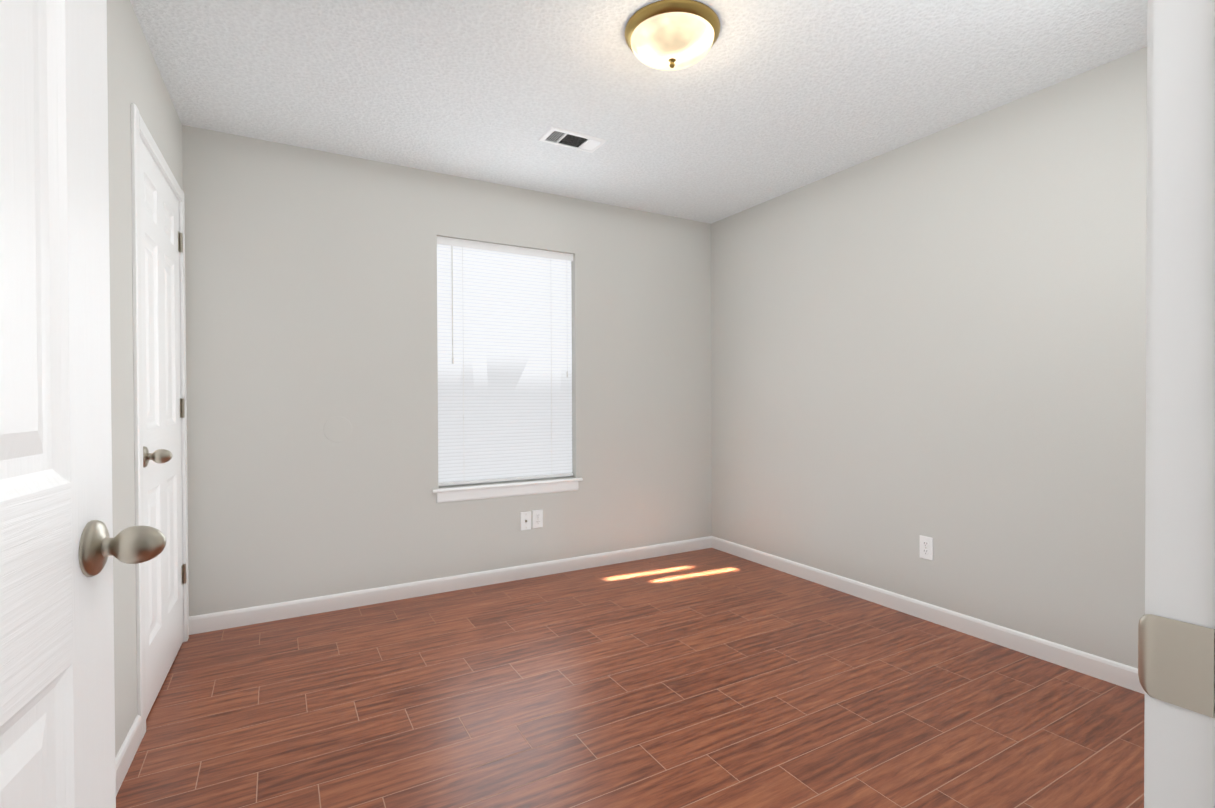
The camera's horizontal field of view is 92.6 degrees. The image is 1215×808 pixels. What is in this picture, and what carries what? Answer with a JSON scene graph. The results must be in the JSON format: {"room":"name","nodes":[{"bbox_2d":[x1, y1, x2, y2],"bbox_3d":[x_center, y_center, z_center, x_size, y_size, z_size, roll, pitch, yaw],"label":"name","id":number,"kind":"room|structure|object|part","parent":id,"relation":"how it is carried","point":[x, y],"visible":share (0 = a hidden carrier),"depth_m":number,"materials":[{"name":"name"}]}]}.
{"room":"empty bedroom","nodes":[
{"label":"empty bedroom","id":0,"kind":"room"},
{"bbox_2d":[107,0,182,757],"bbox_3d":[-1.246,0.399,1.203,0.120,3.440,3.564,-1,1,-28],"label":"wall","id":1,"kind":"structure","parent":0,"point":[134,76],"depth_m":1.82,"materials":[{"name":"beige paint"}]},
{"bbox_2d":[115,715,141,795],"bbox_3d":[-1.018,1.078,0.928,0.012,0.085,2.256,0,1,-28],"label":"baseboard","id":2,"kind":"structure","parent":1,"relation":"attached to","point":[127,751],"depth_m":1.77,"materials":[{"name":"white wood"}]},
{"bbox_2d":[131,103,188,738],"bbox_3d":[-1.829,0.061,2.304,0.133,2.101,0.944,-1,1,-28],"label":"door frame","id":3,"kind":"structure","parent":1,"relation":"attached to","point":[139,130],"depth_m":1.95,"materials":[{"name":"white wood"}]},
{"bbox_2d":[140,139,182,718],"bbox_3d":[-1.797,0.088,2.319,0.035,2.030,0.813,-1,1,-28],"label":"closet door","id":4,"kind":"structure","parent":1,"relation":"in","point":[160,307],"depth_m":2.30,"materials":[{"name":"white paint"}]},
{"bbox_2d":[143,446,171,467],"bbox_3d":[-1.587,0.185,2.050,0.082,0.074,0.074,-1,1,-28],"label":"door knob","id":5,"kind":"object","parent":4,"relation":"attached to","point":[161,456],"depth_m":2.03,"materials":[{"name":"silver metal"}]},
{"bbox_2d":[178,231,185,583],"bbox_3d":[-1.963,0.021,2.681,0.013,1.623,0.038,-1,1,-28],"label":"closet door hinges","id":6,"kind":"object","parent":1,"relation":"attached to","point":[180,249],"visible":1,"depth_m":2.69,"materials":[{"name":"silver metal"}]},
{"bbox_2d":[182,125,711,615],"bbox_3d":[-0.698,-0.125,3.618,3.734,2.440,0.140,-1,1,-30],"label":"wall","id":7,"kind":"structure","parent":0,"point":[310,293],"depth_m":3.22,"materials":[{"name":"beige paint"}]},
{"bbox_2d":[189,536,711,634],"bbox_3d":[-0.612,1.053,3.587,3.234,0.085,0.012,-1,1,-30],"label":"baseboard","id":8,"kind":"structure","parent":7,"relation":"attached to","point":[209,622],"depth_m":3.32,"materials":[{"name":"white wood"}]},
{"bbox_2d":[437,236,572,486],"bbox_3d":[-0.639,-0.248,3.665,0.894,1.474,0.114,-1,1,-30],"label":"window blind","id":9,"kind":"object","parent":7,"relation":"in","point":[512,328],"depth_m":3.61,"materials":[{"name":"white plastic"}]},
{"bbox_2d":[451,246,463,424],"bbox_3d":[-0.892,-0.244,3.456,0.075,1.418,0.012,-1,1,-45],"label":"blind cord","id":10,"kind":"object","parent":9,"relation":"hanging from","point":[463,354],"depth_m":3.43,"materials":[{"name":"white plastic"}]},
{"bbox_3d":[-0.653,-0.248,3.691,0.894,1.474,0.054,-1,1,-30],"label":"frame","id":11,"kind":"part","parent":9,"relation":"part of","materials":[{"name":"white plastic"}]},
{"bbox_3d":[-0.620,-0.253,3.631,0.893,1.462,0.037,-1,1,-30],"label":"window blind rails","id":12,"kind":"part","parent":9,"relation":"part of","materials":[{"name":"white plastic"}]},
{"bbox_2d":[551,362,567,443],"bbox_3d":[-0.312,-0.249,3.788,0.118,1.418,0.012,0,1,-24],"label":"blind cord","id":13,"kind":"object","parent":9,"relation":"hanging from","point":[551,362],"depth_m":3.77,"materials":[{"name":"white plastic"}]},
{"bbox_2d":[432,478,582,502],"bbox_3d":[-0.608,0.531,3.624,0.965,0.082,0.114,-1,1,-30],"label":"window sill","id":14,"kind":"structure","parent":7,"relation":"attached to","point":[452,494],"depth_m":3.56,"materials":[{"name":"white wood"}]},
{"bbox_2d":[520,511,530,530],"bbox_3d":[-0.510,0.734,3.641,0.070,0.115,0.016,-1,1,-30],"label":"outlet","id":15,"kind":"object","parent":7,"relation":"attached to","point":[525,519],"visible":1,"depth_m":3.64,"materials":[{"name":"white plastic"}]},
{"bbox_2d":[532,509,542,528],"bbox_3d":[-0.442,0.730,3.684,0.070,0.115,0.007,-1,1,-30],"label":"outlet","id":16,"kind":"object","parent":7,"relation":"attached to","point":[537,518],"visible":1,"depth_m":3.68,"materials":[{"name":"white plastic"}]},
{"bbox_2d":[116,548,1144,807],"bbox_3d":[0.212,1.170,1.537,4.434,0.120,4.992,-1,1,-30],"label":"floor","id":17,"kind":"structure","parent":0,"point":[708,678],"depth_m":2.11,"materials":[{"name":"brown wood"}]},
{"bbox_2d":[130,0,1146,223],"bbox_3d":[0.202,-1.390,1.514,4.434,0.120,4.992,-1,1,-30],"label":"ceiling","id":18,"kind":"structure","parent":0,"point":[760,101],"depth_m":2.40,"materials":[{"name":"white paint"}]},
{"bbox_2d":[539,126,607,152],"bbox_3d":[-0.175,-1.336,2.950,0.310,0.008,0.170,-1,1,-30],"label":"ceiling vent","id":19,"kind":"object","parent":18,"relation":"in","point":[592,144],"visible":1,"depth_m":2.94,"materials":[{"name":"white metal"}]},
{"bbox_2d":[625,0,719,70],"bbox_3d":[0.231,-1.268,2.077,0.340,0.132,0.340,-1,1,-30],"label":"ceiling light","id":20,"kind":"object","parent":18,"relation":"attached to","point":[668,35],"visible":1,"depth_m":1.99,"materials":[{"name":"white glass"}]},
{"bbox_2d":[711,47,1146,668],"bbox_3d":[1.964,-0.125,2.435,0.120,2.440,4.832,-1,1,-30],"label":"wall","id":21,"kind":"structure","parent":0,"point":[939,337],"depth_m":2.77,"materials":[{"name":"beige paint"}]},
{"bbox_2d":[920,535,932,560],"bbox_3d":[1.611,0.728,2.938,0.007,0.115,0.070,-1,1,-30],"label":"outlet","id":22,"kind":"object","parent":21,"relation":"attached to","point":[926,547],"visible":1,"depth_m":2.93,"materials":[{"name":"white plastic"}]},
{"bbox_2d":[712,536,1144,693],"bbox_3d":[1.591,1.049,2.976,0.012,0.085,3.232,-1,1,-30],"label":"baseboard","id":23,"kind":"structure","parent":21,"relation":"attached to","point":[1114,672],"depth_m":2.79,"materials":[{"name":"white wood"}]},
{"bbox_3d":[0.801,0.396,0.592,3.934,3.440,0.120,-1,1,-30],"label":"wall","id":24,"kind":"structure","parent":0,"visible":0},
{"bbox_2d":[0,0,115,807],"bbox_3d":[-0.559,0.100,0.410,0.035,2.030,0.914,0,1,-22],"label":"entry door","id":25,"kind":"structure","parent":24,"relation":"in","point":[57,718],"depth_m":0.70,"materials":[{"name":"white paint"}]},
{"bbox_2d":[78,520,165,576],"bbox_3d":[-0.713,0.193,0.788,0.199,0.074,0.116,0,1,-22],"label":"door knob","id":26,"kind":"object","parent":25,"relation":"attached to","point":[98,545],"depth_m":0.77,"materials":[{"name":"silver metal"}]},
{"bbox_2d":[1138,0,1214,807],"bbox_3d":[0.034,0.072,0.151,1.070,2.103,0.140,-1,1,-30],"label":"door frame","id":27,"kind":"structure","parent":24,"relation":"attached to","point":[1179,757],"depth_m":0.42,"materials":[{"name":"white wood"}]},
{"bbox_3d":[0.415,0.188,0.425,0.007,0.062,0.042,-1,1,-30],"label":"entry door strike trim","id":28,"kind":"part","parent":27,"relation":"part of","materials":[{"name":"silver metal"}]}
]}

